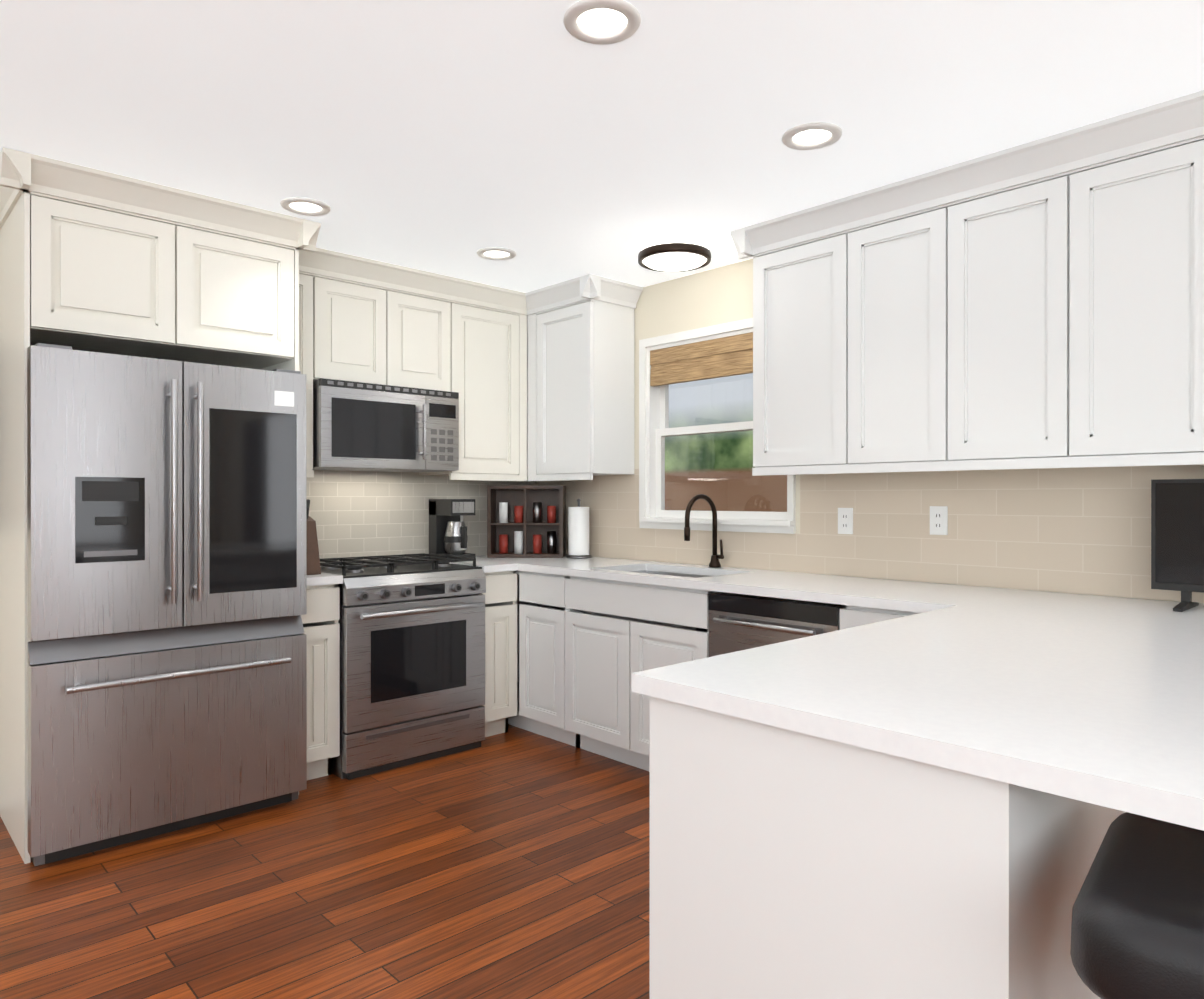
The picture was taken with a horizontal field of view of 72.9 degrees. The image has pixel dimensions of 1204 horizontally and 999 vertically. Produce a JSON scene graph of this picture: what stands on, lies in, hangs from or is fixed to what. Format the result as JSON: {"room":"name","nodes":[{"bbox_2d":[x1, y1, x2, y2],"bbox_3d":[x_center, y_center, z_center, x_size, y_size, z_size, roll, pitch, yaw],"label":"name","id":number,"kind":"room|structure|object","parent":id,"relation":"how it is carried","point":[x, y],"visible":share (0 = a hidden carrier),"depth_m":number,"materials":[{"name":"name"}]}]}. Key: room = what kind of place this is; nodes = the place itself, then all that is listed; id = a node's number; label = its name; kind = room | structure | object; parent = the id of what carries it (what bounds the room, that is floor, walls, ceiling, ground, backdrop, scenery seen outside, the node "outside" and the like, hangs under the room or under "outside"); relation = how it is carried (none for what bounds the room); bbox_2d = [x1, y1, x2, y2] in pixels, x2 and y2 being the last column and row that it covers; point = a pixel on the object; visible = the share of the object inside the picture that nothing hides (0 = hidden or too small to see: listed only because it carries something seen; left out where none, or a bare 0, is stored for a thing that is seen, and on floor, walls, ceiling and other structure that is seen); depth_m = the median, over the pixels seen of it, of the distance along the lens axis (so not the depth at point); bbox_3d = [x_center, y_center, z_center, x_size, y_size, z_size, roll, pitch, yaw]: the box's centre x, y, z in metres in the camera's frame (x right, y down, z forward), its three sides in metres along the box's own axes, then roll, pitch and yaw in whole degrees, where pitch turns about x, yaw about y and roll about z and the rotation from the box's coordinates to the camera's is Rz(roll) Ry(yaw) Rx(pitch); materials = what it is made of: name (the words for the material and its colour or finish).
{"room":"kitchen","nodes":[
{"label":"kitchen","id":0,"kind":"room"},
{"bbox_2d":[0,724,649,998],"bbox_3d":[-0.225,1.314,0.287,6.760,0.100,7.760,0,0,-43],"label":"floor","id":1,"kind":"structure","parent":0,"point":[513,862],"depth_m":2.60,"materials":[{"name":"brown wood"}]},
{"bbox_2d":[0,147,320,863],"bbox_3d":[-1.852,0.041,3.370,1.100,2.438,0.742,0,0,-43],"label":"cabinet","id":2,"kind":"object","parent":1,"relation":"on","point":[95,260],"visible":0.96,"depth_m":3.07,"materials":[{"name":"beige paint"}]},
{"bbox_2d":[27,343,306,865],"bbox_3d":[-1.811,0.365,3.314,0.945,1.790,0.832,0,0,-43],"label":"fridge","id":3,"kind":"object","parent":1,"relation":"on","point":[166,589],"visible":1,"depth_m":3.00,"materials":[{"name":"silver metal"}]},
{"bbox_2d":[320,553,485,779],"bbox_3d":[-1.066,0.780,4.108,0.756,0.958,0.713,0,0,-43],"label":"range","id":4,"kind":"object","parent":1,"relation":"on","point":[412,658],"visible":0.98,"depth_m":3.87,"materials":[{"name":"silver metal"}]},
{"bbox_2d":[301,570,516,779],"bbox_3d":[-1.101,0.818,4.162,1.211,0.882,0.614,0,0,-43],"label":"base cabinet","id":5,"kind":"object","parent":1,"relation":"on","point":[320,619],"visible":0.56,"depth_m":3.67,"materials":[{"name":"beige paint"}]},
{"bbox_2d":[307,572,342,585],"bbox_3d":[-1.456,0.358,3.812,0.213,0.036,0.639,0,0,-43],"label":"countertop","id":6,"kind":"structure","parent":5,"relation":"on","point":[323,578],"depth_m":3.60,"materials":[{"name":"white stone"}]},
{"bbox_2d":[306,499,320,574],"bbox_3d":[-1.393,0.155,3.740,0.120,0.368,0.220,0,0,-43],"label":"knife block","id":7,"kind":"object","parent":6,"relation":"on","point":[313,559],"visible":0.25,"depth_m":3.71,"materials":[{"name":"brown wood"}]},
{"bbox_2d":[508,716,515,726],"bbox_3d":[-0.410,0.818,4.764,0.614,0.882,0.681,0,0,-43],"label":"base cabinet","id":8,"kind":"object","parent":1,"relation":"on","point":[511,720],"depth_m":4.54,"materials":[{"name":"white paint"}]},
{"bbox_2d":[429,555,518,572],"bbox_3d":[-0.744,0.357,4.468,0.198,0.036,0.654,0,0,-43],"label":"countertop","id":9,"kind":"structure","parent":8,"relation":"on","point":[488,565],"depth_m":4.32,"materials":[{"name":"white stone"}]},
{"bbox_2d":[429,499,474,558],"bbox_3d":[-0.834,0.168,4.569,0.160,0.340,0.255,0,0,-43],"label":"coffee maker","id":10,"kind":"object","parent":9,"relation":"on","point":[448,536],"visible":0.92,"depth_m":4.52,"materials":[{"name":"black plastic"}]},
{"bbox_2d":[483,555,1203,622],"bbox_3d":[0.731,0.358,3.528,0.639,0.036,4.044,0,0,-43],"label":"countertop","id":11,"kind":"structure","parent":8,"relation":"on","point":[833,589],"depth_m":3.17,"materials":[{"name":"white stone"}]},
{"bbox_2d":[487,485,565,557],"bbox_3d":[-0.442,0.128,4.817,0.440,0.420,0.200,0,0,2],"label":"shelf","id":12,"kind":"object","parent":11,"relation":"on","point":[526,521],"visible":1,"depth_m":4.81,"materials":[{"name":"brown wood"}]},
{"bbox_2d":[566,499,591,558],"bbox_3d":[-0.134,0.165,4.729,0.150,0.345,0.150,0,0,-43],"label":"paper towel","id":13,"kind":"object","parent":11,"relation":"on","point":[578,532],"visible":1,"depth_m":4.68,"materials":[{"name":"white paper"}]},
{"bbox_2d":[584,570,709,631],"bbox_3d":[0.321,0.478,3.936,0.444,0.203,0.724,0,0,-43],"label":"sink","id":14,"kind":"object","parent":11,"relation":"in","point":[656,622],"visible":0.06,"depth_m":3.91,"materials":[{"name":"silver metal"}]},
{"bbox_2d":[684,494,723,567],"bbox_3d":[0.504,0.156,4.003,0.256,0.366,0.091,0,0,-43],"label":"faucet","id":15,"kind":"object","parent":11,"relation":"on","point":[714,561],"visible":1,"depth_m":4.05,"materials":[{"name":"black metal"}]},
{"bbox_2d":[1151,479,1203,611],"bbox_3d":[1.959,0.139,2.415,0.220,0.404,0.560,0,0,-43],"label":"tv","id":16,"kind":"object","parent":11,"relation":"on","point":[1177,534],"visible":1,"depth_m":2.55,"materials":[{"name":"black plastic"}]},
{"bbox_2d":[516,570,551,738],"bbox_3d":[-0.069,0.818,4.400,0.614,0.882,0.433,0,0,-43],"label":"base cabinet","id":17,"kind":"object","parent":1,"relation":"on","point":[534,589],"depth_m":4.27,"materials":[{"name":"white paint"}]},
{"bbox_2d":[552,574,691,771],"bbox_3d":[0.330,0.819,3.974,0.614,0.882,0.982,0,0,-43],"label":"base cabinet","id":18,"kind":"object","parent":1,"relation":"on","point":[577,666],"depth_m":3.85,"materials":[{"name":"white paint"}]},
{"bbox_2d":[692,589,717,660],"bbox_3d":[0.875,0.819,3.393,0.614,0.882,0.734,0,0,-43],"label":"base cabinet","id":19,"kind":"object","parent":1,"relation":"on","point":[700,612],"depth_m":3.44,"materials":[{"name":"white paint"}]},
{"bbox_2d":[708,592,841,656],"bbox_3d":[0.854,0.826,3.374,0.670,0.868,0.602,0,0,-43],"label":"dishwasher","id":20,"kind":"object","parent":1,"relation":"on","point":[738,622],"visible":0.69,"depth_m":3.20,"materials":[{"name":"silver metal"}]},
{"bbox_2d":[840,605,918,629],"bbox_3d":[1.248,0.820,2.994,0.614,0.882,0.483,0,0,-43],"label":"base cabinet","id":21,"kind":"object","parent":1,"relation":"on","point":[850,616],"depth_m":2.89,"materials":[{"name":"white paint"}]},
{"bbox_2d":[650,696,1124,998],"bbox_3d":[0.533,0.822,1.555,0.571,0.882,0.674,0,0,-43],"label":"base cabinet","id":22,"kind":"object","parent":1,"relation":"on","point":[787,864],"visible":0.67,"depth_m":1.28,"materials":[{"name":"white paint"}]},
{"bbox_2d":[632,599,1203,830],"bbox_3d":[0.954,0.360,1.726,1.470,0.036,1.110,0,0,-43],"label":"countertop","id":23,"kind":"structure","parent":22,"relation":"on","point":[1096,699],"depth_m":1.45,"materials":[{"name":"white stone"}]},
{"bbox_2d":[1070,812,1203,998],"bbox_3d":[0.848,0.827,0.973,0.518,0.876,0.497,0,0,-43],"label":"stool","id":24,"kind":"object","parent":1,"relation":"on","point":[1137,928],"visible":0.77,"depth_m":0.94,"materials":[{"name":"black leather"}]},
{"bbox_2d":[0,0,1203,292],"bbox_3d":[-0.225,-1.226,0.284,6.760,0.100,7.760,0,0,-43],"label":"ceiling","id":25,"kind":"structure","parent":0,"point":[450,138],"depth_m":2.42,"materials":[{"name":"white paint"}]},
{"bbox_2d":[280,197,330,215],"bbox_3d":[-1.189,-1.174,3.272,0.192,0.009,0.192,0,0,-43],"label":"recessed light","id":26,"kind":"object","parent":25,"relation":"in","point":[305,206],"visible":1,"depth_m":3.27,"materials":[{"name":"white paint"}]},
{"bbox_2d":[476,247,516,259],"bbox_3d":[-0.504,-1.175,3.901,0.192,0.009,0.192,0,0,-43],"label":"recessed light","id":27,"kind":"object","parent":25,"relation":"in","point":[495,253],"visible":0.98,"depth_m":3.90,"materials":[{"name":"white paint"}]},
{"bbox_2d":[563,0,640,44],"bbox_3d":[0.001,-1.173,2.003,0.192,0.009,0.192,0,0,-43],"label":"recessed light","id":28,"kind":"object","parent":25,"relation":"in","point":[601,22],"visible":0.98,"depth_m":2.00,"materials":[{"name":"white paint"}]},
{"bbox_2d":[638,233,710,271],"bbox_3d":[0.333,-1.126,3.753,0.338,0.107,0.338,0,0,-43],"label":"flush ceiling light","id":29,"kind":"object","parent":25,"relation":"attached to","point":[674,252],"visible":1,"depth_m":3.65,"materials":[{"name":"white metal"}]},
{"bbox_2d":[782,122,842,149],"bbox_3d":[0.679,-1.173,2.639,0.192,0.009,0.192,0,0,-43],"label":"recessed light","id":30,"kind":"object","parent":25,"relation":"in","point":[812,135],"visible":1,"depth_m":2.63,"materials":[{"name":"white paint"}]},
{"bbox_2d":[566,259,1203,603],"bbox_3d":[2.190,0.041,2.534,0.120,2.440,7.740,0,0,-43],"label":"wall","id":31,"kind":"structure","parent":0,"point":[718,295],"depth_m":4.27,"materials":[{"name":"beige paint"}]},
{"bbox_2d":[525,274,636,477],"bbox_3d":[-0.125,-0.660,4.662,0.334,1.039,0.542,0,0,-43],"label":"upper cabinet","id":32,"kind":"object","parent":31,"relation":"attached to","point":[580,332],"depth_m":4.50,"materials":[{"name":"white paint"}]},
{"bbox_2d":[639,318,795,533],"bbox_3d":[0.591,-0.363,4.207,0.164,1.045,1.002,0,0,-43],"label":"window","id":33,"kind":"structure","parent":31,"relation":"in","point":[655,430],"depth_m":4.37,"materials":[{"name":"white paint"}]},
{"bbox_2d":[650,332,752,385],"bbox_3d":[0.585,-0.723,4.182,0.039,0.194,0.896,0,0,-43],"label":"window shade","id":34,"kind":"object","parent":33,"relation":"attached to","point":[718,358],"visible":0.62,"depth_m":4.22,"materials":[{"name":"brown wood"}]},
{"bbox_2d":[749,206,828,473],"bbox_3d":[0.960,-0.659,3.504,0.334,1.039,0.522,0,0,-43],"label":"upper cabinet","id":35,"kind":"object","parent":31,"relation":"attached to","point":[790,254],"depth_m":3.44,"materials":[{"name":"white paint"}]},
{"bbox_2d":[538,465,1203,602],"bbox_3d":[0.989,0.069,3.725,0.004,0.539,4.120,0,0,-43],"label":"tile backsplash","id":36,"kind":"structure","parent":31,"relation":"attached to","point":[1085,530],"depth_m":3.27,"materials":[{"name":"beige tile"}]},
{"bbox_2d":[838,508,852,533],"bbox_3d":[1.079,0.095,3.618,0.008,0.116,0.072,0,0,-43],"label":"electrical outlet","id":37,"kind":"object","parent":36,"relation":"attached to","point":[845,520],"visible":1,"depth_m":3.61,"materials":[{"name":"white plastic"}]},
{"bbox_2d":[930,506,947,534],"bbox_3d":[1.367,0.085,3.312,0.008,0.116,0.072,0,0,-43],"label":"electrical outlet","id":38,"kind":"object","parent":36,"relation":"attached to","point":[938,520],"visible":1,"depth_m":3.31,"materials":[{"name":"white plastic"}]},
{"bbox_2d":[829,174,960,469],"bbox_3d":[1.233,-0.658,3.213,0.334,1.039,0.524,0,0,-43],"label":"upper cabinet","id":39,"kind":"object","parent":31,"relation":"attached to","point":[877,238],"depth_m":3.15,"materials":[{"name":"white paint"}]},
{"bbox_2d":[925,142,1060,469],"bbox_3d":[1.507,-0.658,2.921,0.334,1.039,0.524,0,0,-43],"label":"upper cabinet","id":40,"kind":"object","parent":31,"relation":"attached to","point":[1037,304],"depth_m":2.86,"materials":[{"name":"white paint"}]},
{"bbox_2d":[1041,98,1200,465],"bbox_3d":[1.780,-0.658,2.630,0.334,1.039,0.524,0,0,-43],"label":"upper cabinet","id":41,"kind":"object","parent":31,"relation":"attached to","point":[1113,191],"depth_m":2.57,"materials":[{"name":"white paint"}]},
{"bbox_2d":[1185,94,1203,461],"bbox_3d":[2.033,-0.657,2.360,0.334,1.039,0.462,0,0,-43],"label":"upper cabinet","id":42,"kind":"object","parent":31,"relation":"attached to","point":[1194,105],"depth_m":2.41,"materials":[{"name":"white paint"}]},
{"bbox_3d":[-2.831,0.041,3.051,6.740,2.440,0.120,0,0,-43],"label":"wall","id":43,"kind":"structure","parent":0,"visible":0},
{"bbox_2d":[299,247,330,474],"bbox_3d":[-1.538,-0.659,3.943,0.276,1.039,0.334,0,0,-43],"label":"upper cabinet","id":44,"kind":"object","parent":43,"relation":"attached to","point":[314,267],"depth_m":3.86,"materials":[{"name":"beige paint"}]},
{"bbox_2d":[331,251,402,386],"bbox_3d":[-1.321,-0.877,4.146,0.443,0.604,0.334,0,0,-43],"label":"upper cabinet","id":45,"kind":"object","parent":43,"relation":"attached to","point":[364,320],"depth_m":4.05,"materials":[{"name":"beige paint"}]},
{"bbox_2d":[312,378,458,472],"bbox_3d":[-1.161,-0.361,4.210,0.758,0.416,0.460,0,0,-43],"label":"over-the-range microwave","id":46,"kind":"object","parent":45,"relation":"attached to","point":[359,426],"visible":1,"depth_m":4.04,"materials":[{"name":"silver metal"}]},
{"bbox_2d":[306,470,537,560],"bbox_3d":[-1.099,0.068,4.589,1.800,0.539,0.004,0,0,-43],"label":"tile backsplash","id":47,"kind":"structure","parent":43,"relation":"attached to","point":[355,513],"depth_m":4.49,"materials":[{"name":"beige tile"}]},
{"bbox_2d":[403,267,454,391],"bbox_3d":[-1.088,-0.877,4.364,0.443,0.604,0.334,0,0,-43],"label":"upper cabinet","id":48,"kind":"object","parent":43,"relation":"attached to","point":[428,297],"depth_m":4.29,"materials":[{"name":"beige paint"}]},
{"bbox_2d":[419,279,526,478],"bbox_3d":[-0.761,-0.660,4.670,0.579,1.039,0.334,0,0,-43],"label":"upper cabinet","id":49,"kind":"object","parent":43,"relation":"attached to","point":[491,322],"depth_m":4.57,"materials":[{"name":"beige paint"}]},
{"label":"outside","id":50,"kind":"structure","parent":0,"visible":0},
{"bbox_2d":[665,373,786,511],"bbox_3d":[1.782,-0.742,5.235,0.020,5.000,7.000,0,0,-43],"label":"window glass","id":51,"kind":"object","parent":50,"point":[719,447],"depth_m":6.19,"materials":[{"name":"multicoloured"}]}
]}

